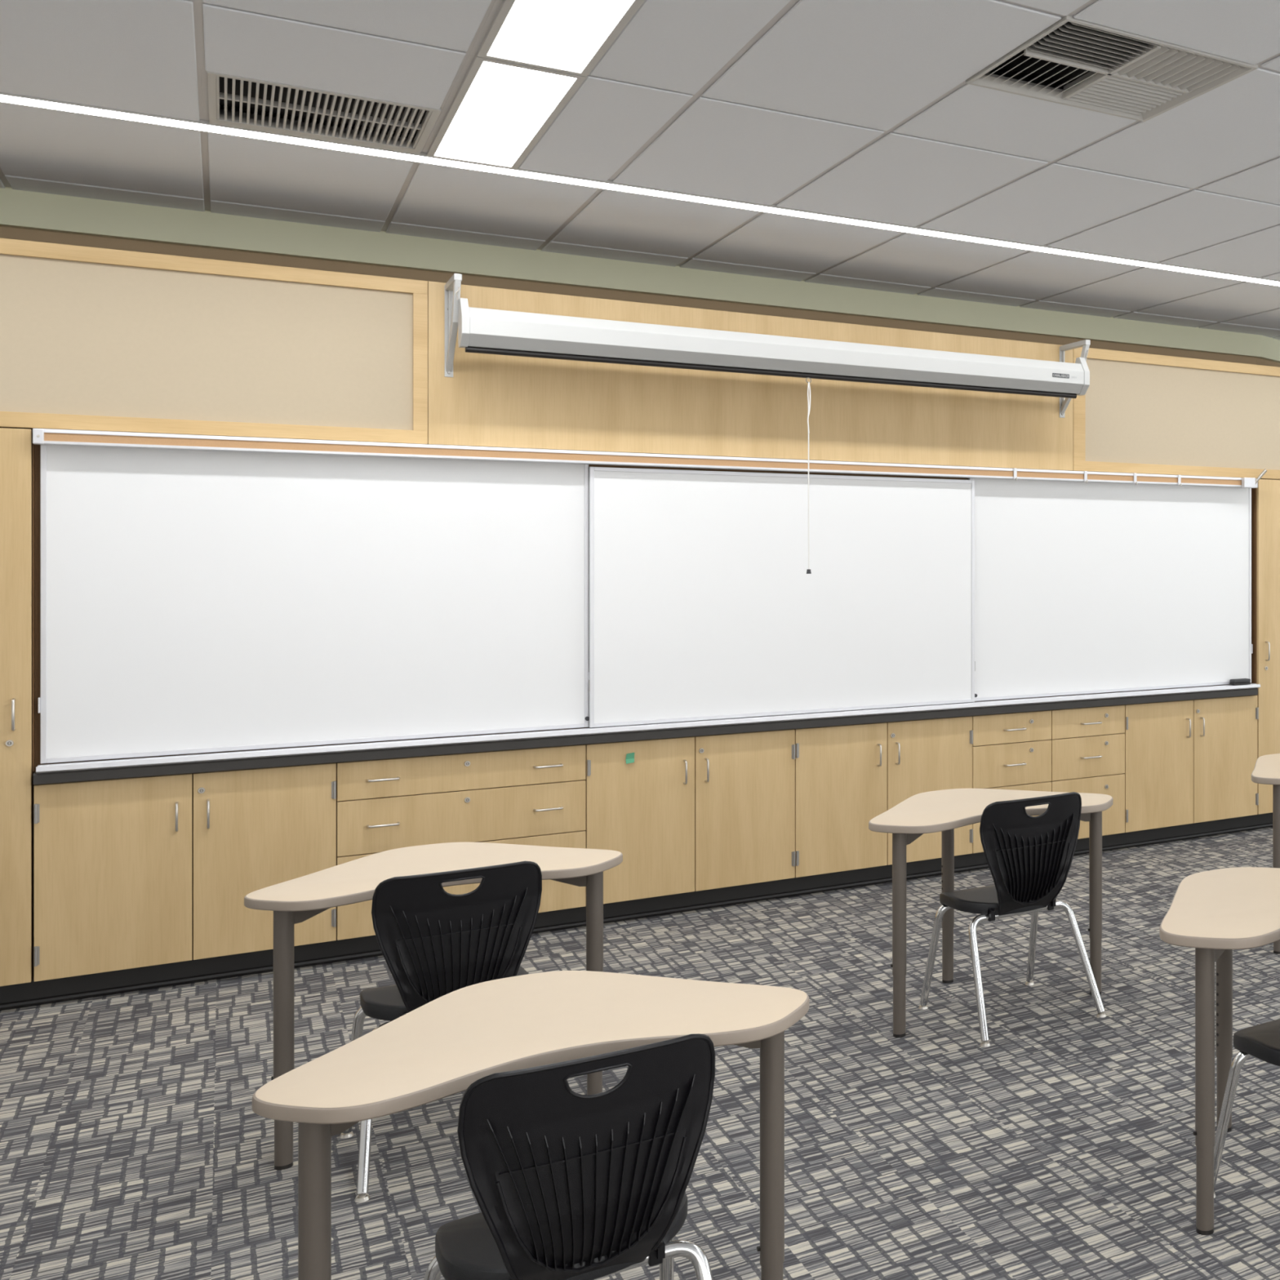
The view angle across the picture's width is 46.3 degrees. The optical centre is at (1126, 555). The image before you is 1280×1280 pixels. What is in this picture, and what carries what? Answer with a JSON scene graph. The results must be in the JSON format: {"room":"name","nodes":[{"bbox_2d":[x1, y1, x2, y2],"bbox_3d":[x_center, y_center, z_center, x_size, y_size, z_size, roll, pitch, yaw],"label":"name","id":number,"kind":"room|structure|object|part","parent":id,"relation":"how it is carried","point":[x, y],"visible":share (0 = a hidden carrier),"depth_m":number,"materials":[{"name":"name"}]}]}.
{"room":"classroom","nodes":[
{"label":"classroom","id":0,"kind":"room"},
{"bbox_2d":[0,826,1279,1279],"bbox_3d":[1.079,1.640,3.787,11.400,0.080,11.300,0,0,-34],"label":"floor","id":1,"kind":"structure","parent":0,"point":[134,1146],"depth_m":3.87,"materials":[{"name":"carpet"}]},
{"bbox_2d":[0,427,34,986],"bbox_3d":[-4.375,0.527,4.708,0.922,1.946,0.594,0,0,-34],"label":"tall cabinet","id":2,"kind":"object","parent":1,"relation":"on","point":[16,773],"visible":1,"depth_m":4.72,"materials":[{"name":"brown wood"}]},
{"bbox_3d":[-3.875,0.553,4.705,0.010,0.114,0.035,0,0,-34],"label":"handle","id":3,"kind":"part","parent":2,"relation":"part of","materials":[{"name":"silver metal"}]},
{"bbox_2d":[0,237,427,444],"bbox_3d":[-3.868,-0.778,5.067,2.168,0.656,0.560,0,0,-34],"label":"wall panel","id":4,"kind":"object","parent":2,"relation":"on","point":[92,339],"visible":0.93,"depth_m":5.04,"materials":[{"name":"beige fabric"}]},
{"bbox_2d":[33,763,336,982],"bbox_3d":[-3.604,1.152,5.223,0.921,0.694,0.594,0,0,-34],"label":"base cabinet","id":5,"kind":"object","parent":1,"relation":"on","point":[140,872],"visible":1,"depth_m":4.97,"materials":[{"name":"brown wood"}]},
{"bbox_3d":[-3.655,1.153,4.884,0.458,0.690,0.019,0,0,-34],"label":"door","id":6,"kind":"part","parent":5,"relation":"part of","materials":[{"name":"brown wood"}]},
{"bbox_3d":[-3.488,0.959,4.963,0.010,0.110,0.035,0,0,-34],"label":"handle","id":7,"kind":"part","parent":5,"relation":"part of","materials":[{"name":"silver metal"}]},
{"bbox_3d":[-3.408,0.959,5.016,0.010,0.110,0.035,0,0,-34],"label":"handle","id":8,"kind":"part","parent":5,"relation":"part of","materials":[{"name":"silver metal"}]},
{"bbox_3d":[-3.271,1.153,5.140,0.458,0.690,0.019,0,0,-34],"label":"door","id":9,"kind":"part","parent":5,"relation":"part of","materials":[{"name":"brown wood"}]},
{"bbox_2d":[33,688,1257,785],"bbox_3d":[-1.557,0.782,6.290,5.507,0.041,0.089,0,0,-34],"label":"countertop","id":10,"kind":"structure","parent":5,"relation":"on","point":[60,777],"depth_m":5.71,"materials":[{"name":"black laminate"}]},
{"bbox_2d":[37,444,589,764],"bbox_3d":[-3.078,0.158,5.295,1.856,1.156,0.030,0,0,-34],"label":"whiteboard","id":11,"kind":"object","parent":10,"relation":"attached to","point":[192,602],"visible":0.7,"depth_m":5.22,"materials":[{"name":"white"}]},
{"bbox_3d":[-3.846,0.528,4.781,0.006,0.055,0.020,0,0,-34],"label":"finger pull","id":12,"kind":"part","parent":11,"relation":"part of","materials":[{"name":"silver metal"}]},
{"bbox_2d":[32,443,1256,772],"bbox_3d":[-1.566,0.150,6.325,5.542,1.300,0.055,0,0,-34],"label":"frame","id":13,"kind":"object","parent":10,"relation":"on","point":[36,448],"visible":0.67,"depth_m":4.80,"materials":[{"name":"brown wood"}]},
{"bbox_2d":[35,683,1260,773],"bbox_3d":[-1.536,0.750,6.272,5.504,0.024,0.070,0,0,-34],"label":"marker tray","id":14,"kind":"object","parent":10,"relation":"on","point":[46,768],"visible":1,"depth_m":5.71,"materials":[{"name":"white metal"}]},
{"bbox_2d":[588,466,975,727],"bbox_3d":[-1.535,0.177,6.303,1.849,1.118,0.018,0,0,-34],"label":"whiteboard","id":15,"kind":"object","parent":14,"relation":"on","point":[704,604],"visible":1,"depth_m":6.24,"materials":[{"name":"white plastic"}]},
{"bbox_2d":[1229,678,1250,685],"bbox_3d":[0.653,0.722,7.742,0.120,0.032,0.048,0,0,-34],"label":"eraser","id":16,"kind":"object","parent":14,"relation":"on","point":[1240,681],"visible":1,"depth_m":7.72,"materials":[{"name":"grey rubber"}]},
{"bbox_2d":[968,477,1252,701],"bbox_3d":[-0.031,0.158,7.330,1.829,1.156,0.030,0,0,-34],"label":"whiteboard","id":17,"kind":"object","parent":10,"relation":"attached to","point":[1081,587],"visible":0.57,"depth_m":7.28,"materials":[{"name":"white plastic"}]},
{"bbox_2d":[244,841,622,1170],"bbox_3d":[-1.990,1.244,3.913,0.950,0.712,0.596,0,0,-34],"label":"student desk","id":18,"kind":"object","parent":1,"relation":"on","point":[296,900],"visible":0.7,"depth_m":3.77,"materials":[{"name":"beige laminate"}]},
{"bbox_3d":[-2.208,1.155,3.540,0.047,0.479,0.047,0,0,-34],"label":"leg","id":19,"kind":"part","parent":18,"relation":"part of","materials":[{"name":"grey metal"}]},
{"bbox_3d":[-1.998,0.942,3.926,0.769,0.052,0.421,0,0,-34],"label":"support frame","id":20,"kind":"part","parent":18,"relation":"part of","materials":[{"name":"grey metal"}]},
{"bbox_3d":[-1.562,1.155,3.971,0.047,0.479,0.047,0,0,-34],"label":"leg","id":21,"kind":"part","parent":18,"relation":"part of","materials":[{"name":"grey metal"}]},
{"bbox_2d":[339,861,542,1202],"bbox_3d":[-1.840,1.210,3.677,0.503,0.780,0.479,0,0,-36],"label":"chair","id":22,"kind":"object","parent":1,"relation":"on","point":[434,943],"visible":0.8,"depth_m":3.54,"materials":[{"name":"black plastic"}]},
{"bbox_3d":[-2.095,1.401,3.698,0.146,0.377,0.064,0,0,11],"label":"leg","id":23,"kind":"part","parent":22,"relation":"part of","materials":[{"name":"silver metal"}]},
{"bbox_3d":[-1.930,1.405,3.451,0.067,0.373,0.211,0,0,-6],"label":"leg","id":24,"kind":"part","parent":22,"relation":"part of","materials":[{"name":"silver metal"}]},
{"bbox_3d":[-1.875,1.210,3.727,0.410,0.067,0.328,0,0,-36],"label":"seat","id":25,"kind":"part","parent":22,"relation":"part of","materials":[{"name":"black plastic"}]},
{"bbox_3d":[-1.764,1.026,3.572,0.400,0.403,0.099,0,0,-36],"label":"backrest","id":26,"kind":"part","parent":22,"relation":"part of","materials":[{"name":"black plastic"}]},
{"bbox_2d":[336,744,586,940],"bbox_3d":[-2.836,1.152,5.735,0.921,0.694,0.594,0,0,-34],"label":"base cabinet","id":27,"kind":"object","parent":1,"relation":"on","point":[532,797],"visible":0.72,"depth_m":5.51,"materials":[{"name":"brown wood"}]},
{"bbox_3d":[-2.932,1.063,5.334,0.116,0.010,0.035,0,0,-34],"label":"handle","id":28,"kind":"part","parent":27,"relation":"part of","materials":[{"name":"silver metal"}]},
{"bbox_3d":[-2.932,0.883,5.334,0.116,0.010,0.035,0,0,-34],"label":"handle","id":29,"kind":"part","parent":27,"relation":"part of","materials":[{"name":"silver metal"}]},
{"bbox_3d":[-2.696,1.337,5.524,0.919,0.322,0.019,0,0,-34],"label":"drawer","id":30,"kind":"part","parent":27,"relation":"part of","materials":[{"name":"brown wood"}]},
{"bbox_3d":[-2.696,1.066,5.524,0.919,0.212,0.019,0,0,-34],"label":"drawer","id":31,"kind":"part","parent":27,"relation":"part of","materials":[{"name":"brown wood"}]},
{"bbox_3d":[-2.696,0.882,5.524,0.919,0.148,0.019,0,0,-34],"label":"drawer","id":32,"kind":"part","parent":27,"relation":"part of","materials":[{"name":"brown wood"}]},
{"bbox_3d":[-2.425,1.063,5.673,0.116,0.010,0.035,0,0,-34],"label":"handle","id":33,"kind":"part","parent":27,"relation":"part of","materials":[{"name":"silver metal"}]},
{"bbox_3d":[-2.425,0.883,5.673,0.116,0.010,0.035,0,0,-34],"label":"handle","id":34,"kind":"part","parent":27,"relation":"part of","materials":[{"name":"silver metal"}]},
{"bbox_2d":[252,970,808,1279],"bbox_3d":[-1.128,1.244,2.613,0.950,0.712,0.596,0,0,-34],"label":"student desk","id":35,"kind":"object","parent":1,"relation":"on","point":[435,1051],"visible":0.84,"depth_m":2.52,"materials":[{"name":"beige laminate"}]},
{"bbox_3d":[-1.345,1.155,2.240,0.047,0.479,0.047,0,0,-34],"label":"leg","id":36,"kind":"part","parent":35,"relation":"part of","materials":[{"name":"grey metal"}]},
{"bbox_3d":[-1.136,0.942,2.626,0.769,0.052,0.421,0,0,-34],"label":"support frame","id":37,"kind":"part","parent":35,"relation":"part of","materials":[{"name":"grey metal"}]},
{"bbox_3d":[-0.700,1.155,2.671,0.047,0.479,0.047,0,0,-34],"label":"leg","id":38,"kind":"part","parent":35,"relation":"part of","materials":[{"name":"grey metal"}]},
{"bbox_2d":[423,1033,715,1279],"bbox_3d":[-0.968,1.210,2.366,0.503,0.780,0.479,0,0,-35],"label":"chair","id":39,"kind":"object","parent":1,"relation":"on","point":[565,1184],"visible":1,"depth_m":2.24,"materials":[{"name":"black plastic"}]},
{"bbox_3d":[-1.222,1.401,2.391,0.146,0.377,0.064,0,0,12],"label":"leg","id":40,"kind":"part","parent":39,"relation":"part of","materials":[{"name":"silver metal"}]},
{"bbox_3d":[-1.002,1.210,2.416,0.410,0.067,0.328,0,0,-35],"label":"seat","id":41,"kind":"part","parent":39,"relation":"part of","materials":[{"name":"black plastic"}]},
{"bbox_3d":[-0.902,1.401,2.613,0.064,0.377,0.146,0,0,9],"label":"leg","id":42,"kind":"part","parent":39,"relation":"part of","materials":[{"name":"silver metal"}]},
{"bbox_3d":[-0.725,1.405,2.375,0.211,0.373,0.067,0,0,25],"label":"leg","id":43,"kind":"part","parent":39,"relation":"part of","materials":[{"name":"silver metal"}]},
{"bbox_2d":[0,812,1272,1010],"bbox_3d":[-1.515,1.548,6.393,7.820,0.104,0.029,0,0,-34],"label":"baseboard","id":44,"kind":"structure","parent":1,"relation":"on","point":[91,985],"depth_m":5.88,"materials":[{"name":"black rubber"}]},
{"bbox_2d":[585,728,795,903],"bbox_3d":[-2.069,1.152,6.247,0.921,0.694,0.594,0,0,-34],"label":"base cabinet","id":45,"kind":"object","parent":1,"relation":"on","point":[706,812],"depth_m":6.02,"materials":[{"name":"brown wood"}]},
{"bbox_3d":[-2.152,0.878,5.865,0.038,0.046,0.013,0,0,-34],"label":"tape strip","id":46,"kind":"part","parent":45,"relation":"part of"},
{"bbox_3d":[-2.120,1.153,5.909,0.458,0.690,0.019,0,0,-34],"label":"door","id":47,"kind":"part","parent":45,"relation":"part of","materials":[{"name":"brown wood"}]},
{"bbox_3d":[-1.954,0.959,5.988,0.010,0.110,0.035,0,0,-34],"label":"handle","id":48,"kind":"part","parent":45,"relation":"part of","materials":[{"name":"silver metal"}]},
{"bbox_3d":[-1.874,0.959,6.041,0.010,0.110,0.035,0,0,-34],"label":"handle","id":49,"kind":"part","parent":45,"relation":"part of","materials":[{"name":"silver metal"}]},
{"bbox_3d":[-1.737,1.153,6.165,0.458,0.690,0.019,0,0,-34],"label":"door","id":50,"kind":"part","parent":45,"relation":"part of","materials":[{"name":"brown wood"}]},
{"bbox_2d":[794,715,973,877],"bbox_3d":[-1.302,1.152,6.760,0.921,0.694,0.594,0,0,-34],"label":"base cabinet","id":51,"kind":"object","parent":1,"relation":"on","point":[846,776],"visible":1,"depth_m":6.49,"materials":[{"name":"brown wood"}]},
{"bbox_3d":[-1.353,1.153,6.421,0.458,0.690,0.019,0,0,-34],"label":"door","id":52,"kind":"part","parent":51,"relation":"part of","materials":[{"name":"brown wood"}]},
{"bbox_3d":[-1.186,0.959,6.500,0.010,0.110,0.035,0,0,-34],"label":"handle","id":53,"kind":"part","parent":51,"relation":"part of","materials":[{"name":"silver metal"}]},
{"bbox_3d":[-1.107,0.959,6.554,0.010,0.110,0.035,0,0,-34],"label":"handle","id":54,"kind":"part","parent":51,"relation":"part of","materials":[{"name":"silver metal"}]},
{"bbox_3d":[-0.970,1.153,6.677,0.458,0.690,0.019,0,0,-34],"label":"door","id":55,"kind":"part","parent":51,"relation":"part of","materials":[{"name":"brown wood"}]},
{"bbox_2d":[868,788,1113,1037],"bbox_3d":[-0.539,1.244,4.881,0.950,0.712,0.596,0,0,-34],"label":"student desk","id":56,"kind":"object","parent":1,"relation":"on","point":[944,811],"visible":0.89,"depth_m":4.84,"materials":[{"name":"beige laminate"}]},
{"bbox_3d":[-0.757,1.155,4.509,0.047,0.479,0.047,0,0,-34],"label":"leg","id":57,"kind":"part","parent":56,"relation":"part of","materials":[{"name":"grey metal"}]},
{"bbox_3d":[-0.670,1.155,5.077,0.047,0.479,0.047,0,0,-34],"label":"leg","id":58,"kind":"part","parent":56,"relation":"part of","materials":[{"name":"grey metal"}]},
{"bbox_3d":[-0.548,0.942,4.894,0.769,0.052,0.421,0,0,-34],"label":"support frame","id":59,"kind":"part","parent":56,"relation":"part of","materials":[{"name":"grey metal"}]},
{"bbox_3d":[-0.112,1.155,4.939,0.047,0.479,0.047,0,0,-34],"label":"leg","id":60,"kind":"part","parent":56,"relation":"part of","materials":[{"name":"grey metal"}]},
{"bbox_2d":[918,791,1106,1047],"bbox_3d":[-0.407,1.210,4.737,0.503,0.780,0.479,0,0,-37],"label":"chair","id":61,"kind":"object","parent":1,"relation":"on","point":[1029,859],"visible":1,"depth_m":4.62,"materials":[{"name":"black plastic"}]},
{"bbox_3d":[-0.662,1.401,4.753,0.146,0.377,0.064,0,0,10],"label":"leg","id":62,"kind":"part","parent":61,"relation":"part of","materials":[{"name":"silver metal"}]},
{"bbox_3d":[-0.493,1.405,4.509,0.067,0.373,0.211,0,0,-7],"label":"leg","id":63,"kind":"part","parent":61,"relation":"part of","materials":[{"name":"silver metal"}]},
{"bbox_3d":[-0.443,1.210,4.785,0.410,0.067,0.328,0,0,-37],"label":"seat","id":64,"kind":"part","parent":61,"relation":"part of","materials":[{"name":"black plastic"}]},
{"bbox_3d":[-0.330,1.026,4.633,0.400,0.403,0.099,0,0,-37],"label":"backrest","id":65,"kind":"part","parent":61,"relation":"part of","materials":[{"name":"black plastic"}]},
{"bbox_3d":[-0.349,1.401,4.986,0.064,0.377,0.146,0,0,7],"label":"leg","id":66,"kind":"part","parent":61,"relation":"part of","materials":[{"name":"silver metal"}]},
{"bbox_3d":[-0.164,1.405,4.755,0.211,0.373,0.067,0,0,23],"label":"leg","id":67,"kind":"part","parent":61,"relation":"part of","materials":[{"name":"silver metal"}]},
{"bbox_2d":[971,705,1124,853],"bbox_3d":[-0.534,1.152,7.272,0.921,0.694,0.594,0,0,-34],"label":"base cabinet","id":68,"kind":"object","parent":1,"relation":"on","point":[1077,750],"visible":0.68,"depth_m":7.07,"materials":[{"name":"brown wood"}]},
{"bbox_3d":[-0.586,0.883,6.934,0.458,0.150,0.019,0,0,-34],"label":"drawer","id":69,"kind":"part","parent":68,"relation":"part of","materials":[{"name":"brown wood"}]},
{"bbox_3d":[-0.586,1.339,6.934,0.458,0.318,0.019,0,0,-34],"label":"drawer","id":70,"kind":"part","parent":68,"relation":"part of","materials":[{"name":"brown wood"}]},
{"bbox_3d":[-0.586,1.069,6.934,0.458,0.214,0.019,0,0,-34],"label":"drawer","id":71,"kind":"part","parent":68,"relation":"part of","materials":[{"name":"brown wood"}]},
{"bbox_3d":[-0.566,1.068,6.915,0.122,0.010,0.035,0,0,-34],"label":"handle","id":72,"kind":"part","parent":68,"relation":"part of","materials":[{"name":"silver metal"}]},
{"bbox_3d":[-0.566,0.888,6.915,0.122,0.010,0.035,0,0,-34],"label":"handle","id":73,"kind":"part","parent":68,"relation":"part of","materials":[{"name":"silver metal"}]},
{"bbox_3d":[-0.202,1.339,7.190,0.458,0.318,0.019,0,0,-34],"label":"drawer","id":74,"kind":"part","parent":68,"relation":"part of","materials":[{"name":"brown wood"}]},
{"bbox_3d":[-0.202,1.069,7.190,0.458,0.214,0.019,0,0,-34],"label":"drawer","id":75,"kind":"part","parent":68,"relation":"part of","materials":[{"name":"brown wood"}]},
{"bbox_3d":[-0.202,0.883,7.190,0.458,0.150,0.019,0,0,-34],"label":"drawer","id":76,"kind":"part","parent":68,"relation":"part of","materials":[{"name":"brown wood"}]},
{"bbox_3d":[-0.182,1.068,7.171,0.122,0.010,0.035,0,0,-34],"label":"handle","id":77,"kind":"part","parent":68,"relation":"part of","materials":[{"name":"silver metal"}]},
{"bbox_3d":[-0.182,0.888,7.171,0.122,0.010,0.035,0,0,-34],"label":"handle","id":78,"kind":"part","parent":68,"relation":"part of","materials":[{"name":"silver metal"}]},
{"bbox_2d":[1123,695,1258,832],"bbox_3d":[0.233,1.152,7.784,0.921,0.694,0.594,0,0,-34],"label":"base cabinet","id":79,"kind":"object","parent":1,"relation":"on","point":[1187,762],"visible":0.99,"depth_m":7.55,"materials":[{"name":"brown wood"}]},
{"bbox_3d":[0.181,1.153,7.446,0.458,0.690,0.019,0,0,-34],"label":"door","id":80,"kind":"part","parent":79,"relation":"part of","materials":[{"name":"brown wood"}]},
{"bbox_3d":[0.348,0.959,7.525,0.010,0.110,0.035,0,0,-34],"label":"handle","id":81,"kind":"part","parent":79,"relation":"part of","materials":[{"name":"silver metal"}]},
{"bbox_3d":[0.428,0.959,7.578,0.010,0.110,0.035,0,0,-34],"label":"handle","id":82,"kind":"part","parent":79,"relation":"part of","materials":[{"name":"silver metal"}]},
{"bbox_3d":[0.565,1.153,7.702,0.458,0.690,0.019,0,0,-34],"label":"door","id":83,"kind":"part","parent":79,"relation":"part of","materials":[{"name":"brown wood"}]},
{"bbox_2d":[1159,866,1279,1235],"bbox_3d":[0.405,1.244,3.576,0.950,0.712,0.596,0,0,-34],"label":"student desk","id":84,"kind":"object","parent":1,"relation":"on","point":[1215,913],"visible":0.97,"depth_m":3.26,"materials":[{"name":"beige laminate"}]},
{"bbox_3d":[0.187,1.155,3.203,0.047,0.479,0.047,0,0,-34],"label":"leg","id":85,"kind":"part","parent":84,"relation":"part of","materials":[{"name":"grey metal"}]},
{"bbox_3d":[0.396,0.942,3.588,0.769,0.052,0.421,0,0,-34],"label":"support frame","id":86,"kind":"part","parent":84,"relation":"part of","materials":[{"name":"grey metal"}]},
{"bbox_3d":[0.273,1.155,3.772,0.047,0.479,0.047,0,0,-34],"label":"leg","id":87,"kind":"part","parent":84,"relation":"part of","materials":[{"name":"grey metal"}]},
{"bbox_2d":[1213,1018,1279,1198],"bbox_3d":[0.519,1.210,3.334,0.503,0.780,0.479,0,0,-37],"label":"chair","id":88,"kind":"object","parent":1,"relation":"on","point":[1262,1041],"visible":0.88,"depth_m":3.33,"materials":[{"name":"black plastic"}]},
{"bbox_3d":[0.263,1.401,3.350,0.146,0.377,0.064,0,0,10],"label":"leg","id":89,"kind":"part","parent":88,"relation":"part of","materials":[{"name":"silver metal"}]},
{"bbox_3d":[0.482,1.210,3.383,0.410,0.067,0.328,0,0,-37],"label":"seat","id":90,"kind":"part","parent":88,"relation":"part of","materials":[{"name":"black plastic"}]},
{"bbox_2d":[1251,753,1279,954],"bbox_3d":[0.832,1.244,5.821,0.950,0.712,0.596,0,0,-34],"label":"student desk","id":91,"kind":"object","parent":1,"relation":"on","point":[1266,771],"visible":0.89,"depth_m":5.43,"materials":[{"name":"beige laminate"}]},
{"bbox_3d":[0.615,1.155,5.449,0.047,0.479,0.047,0,0,-34],"label":"leg","id":92,"kind":"part","parent":91,"relation":"part of","materials":[{"name":"grey metal"}]},
{"bbox_2d":[1256,479,1279,814],"bbox_3d":[1.001,0.527,8.297,0.918,1.946,0.594,0,0,-34],"label":"tall cabinet","id":93,"kind":"object","parent":1,"relation":"on","point":[1268,491],"visible":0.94,"depth_m":7.87,"materials":[{"name":"brown wood"}]},
{"bbox_2d":[1072,346,1279,479],"bbox_3d":[0.470,-0.778,7.964,2.174,0.656,0.560,0,0,-34],"label":"wall panel","id":94,"kind":"object","parent":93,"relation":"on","point":[1138,412],"visible":0.8,"depth_m":7.52,"materials":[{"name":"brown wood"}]},
{"bbox_3d":[0.822,0.553,7.841,0.010,0.114,0.035,0,0,-34],"label":"handle","id":95,"kind":"part","parent":93,"relation":"part of","materials":[{"name":"silver metal"}]},
{"bbox_2d":[0,0,1279,340],"bbox_3d":[1.079,-1.468,3.787,11.200,0.160,11.100,0,0,-34],"label":"ceiling","id":96,"kind":"structure","parent":0,"point":[866,109],"depth_m":4.55,"materials":[{"name":"tile"}]},
{"bbox_2d":[207,71,440,154],"bbox_3d":[-2.536,-1.413,4.267,0.601,0.055,0.550,0,0,-34],"label":"ceiling vent","id":97,"kind":"object","parent":96,"relation":"in","point":[225,90],"visible":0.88,"depth_m":4.28,"materials":[{"name":"silver metal"}]},
{"bbox_2d":[426,53,586,168],"bbox_3d":[-1.994,-1.413,4.296,0.289,0.062,1.120,0,0,-34],"label":"ceiling light","id":98,"kind":"object","parent":96,"relation":"attached to","point":[500,110],"visible":0.82,"depth_m":4.22,"materials":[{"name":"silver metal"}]},
{"bbox_2d":[461,73,543,157],"bbox_3d":[-1.994,-1.385,4.296,0.096,0.006,0.920,0,0,-34],"label":"diffuser","id":99,"kind":"object","parent":98,"relation":"on","point":[512,97],"depth_m":4.23,"materials":[{"name":"white plastic"}]},
{"bbox_2d":[476,0,644,76],"bbox_3d":[-1.367,-1.413,3.358,0.289,0.062,1.120,0,0,-34],"label":"ceiling light","id":100,"kind":"object","parent":96,"relation":"attached to","point":[571,37],"visible":0.96,"depth_m":3.58,"materials":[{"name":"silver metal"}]},
{"bbox_2d":[521,0,597,58],"bbox_3d":[-1.367,-1.385,3.358,0.096,0.006,0.920,0,0,-34],"label":"diffuser","id":101,"kind":"object","parent":100,"relation":"on","point":[556,27],"depth_m":3.54,"materials":[{"name":"white plastic"}]},
{"bbox_2d":[0,186,1279,363],"bbox_3d":[-1.255,-1.325,7.364,11.275,0.146,0.955,0,0,-40],"label":"wall","id":102,"kind":"structure","parent":96,"relation":"attached to","point":[22,209],"depth_m":6.20,"materials":[{"name":"green paint"}]},
{"bbox_2d":[0,226,1279,367],"bbox_3d":[-1.256,-1.081,7.365,11.266,0.362,0.874,0,0,-40],"label":"trim","id":103,"kind":"structure","parent":102,"relation":"attached to","point":[11,233],"depth_m":6.23,"materials":[{"name":"beige paint"}]},
{"bbox_2d":[427,280,1073,471],"bbox_3d":[-1.700,-0.778,6.515,3.041,0.656,0.560,0,0,-34],"label":"wall panel","id":104,"kind":"object","parent":103,"relation":"attached to","point":[489,400],"visible":0.75,"depth_m":6.11,"materials":[{"name":"brown wood"}]},
{"bbox_2d":[444,273,462,377],"bbox_3d":[-2.675,-0.912,5.371,0.032,0.375,0.258,0,0,-34],"label":"wall bracket","id":105,"kind":"object","parent":104,"relation":"attached to","point":[452,287],"visible":1,"depth_m":5.41,"materials":[{"name":"grey metal"}]},
{"bbox_3d":[-2.746,-0.910,5.477,0.032,0.370,0.004,0,0,-34],"label":"wall plate","id":106,"kind":"part","parent":105,"relation":"part of","materials":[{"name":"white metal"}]},
{"bbox_2d":[457,297,1089,573],"bbox_3d":[-1.403,-0.463,6.060,2.868,1.086,0.098,0,0,-34],"label":"projection screen","id":107,"kind":"object","parent":105,"relation":"attached to","point":[480,331],"visible":1,"depth_m":5.88,"materials":[{"name":"white metal"}]},
{"bbox_3d":[-1.405,-0.896,6.059,2.808,0.152,0.090,0,0,-34],"label":"casing","id":108,"kind":"part","parent":107,"relation":"part of","materials":[{"name":"white metal"}]},
{"bbox_3d":[-1.421,-0.357,6.050,0.016,0.843,0.007,0,0,-34],"label":"pull cord","id":109,"kind":"part","parent":107,"relation":"part of","materials":[{"name":"white fabric"}]},
{"bbox_2d":[32,428,1257,488],"bbox_3d":[-1.540,-0.418,6.258,5.501,0.055,0.045,0,0,-34],"label":"rail","id":110,"kind":"object","parent":104,"relation":"attached to","point":[40,436],"visible":0.84,"depth_m":5.69,"materials":[{"name":"white metal"}]},
{"bbox_2d":[1013,467,1017,480],"bbox_3d":[-0.561,-0.415,6.877,0.018,0.064,0.022,0,0,-34],"label":"hook","id":111,"kind":"object","parent":110,"relation":"attached to","point":[1015,468],"visible":1,"depth_m":6.88,"materials":[{"name":"white metal"}]},
{"bbox_2d":[1084,471,1088,483],"bbox_3d":[-0.210,-0.415,7.112,0.018,0.064,0.022,0,0,-34],"label":"hook","id":112,"kind":"object","parent":110,"relation":"attached to","point":[1086,480],"visible":1,"depth_m":7.11,"materials":[{"name":"white metal"}]},
{"bbox_2d":[1133,472,1137,484],"bbox_3d":[0.052,-0.415,7.287,0.018,0.064,0.022,0,0,-34],"label":"hook","id":113,"kind":"object","parent":110,"relation":"attached to","point":[1135,473],"visible":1,"depth_m":7.29,"materials":[{"name":"white metal"}]},
{"bbox_2d":[1177,475,1182,486],"bbox_3d":[0.298,-0.415,7.450,0.018,0.064,0.022,0,0,-34],"label":"hook","id":114,"kind":"object","parent":110,"relation":"attached to","point":[1180,483],"visible":1,"depth_m":7.45,"materials":[{"name":"white metal"}]},
{"bbox_2d":[1241,468,1266,488],"bbox_3d":[0.730,-0.443,7.723,0.153,0.110,0.045,0,0,-20],"label":"holder","id":115,"kind":"object","parent":110,"relation":"attached to","point":[1246,482],"visible":1,"depth_m":7.70,"materials":[{"name":"white metal"}]},
{"bbox_2d":[1059,339,1090,417],"bbox_3d":[-0.266,-0.912,6.980,0.032,0.375,0.258,0,0,-34],"label":"wall bracket","id":116,"kind":"object","parent":104,"relation":"attached to","point":[1064,403],"visible":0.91,"depth_m":7.03,"materials":[{"name":"grey metal"}]},
{"bbox_3d":[-0.337,-0.910,7.086,0.032,0.370,0.004,0,0,-34],"label":"wall plate","id":117,"kind":"part","parent":116,"relation":"part of","materials":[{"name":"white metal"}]},
{"bbox_2d":[0,92,1279,286],"bbox_3d":[-0.440,-1.411,6.061,11.180,0.055,0.100,0,0,-34],"label":"linear light","id":118,"kind":"object","parent":96,"relation":"attached to","point":[204,126],"visible":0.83,"depth_m":4.95,"materials":[{"name":"white plastic"}]},
{"bbox_2d":[965,14,1257,122],"bbox_3d":[-0.048,-1.414,3.897,0.634,0.060,0.571,0,0,-34],"label":"ceiling vent","id":119,"kind":"object","parent":96,"relation":"in","point":[1108,70],"visible":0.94,"depth_m":3.90,"materials":[{"name":"silver metal"}]}
]}

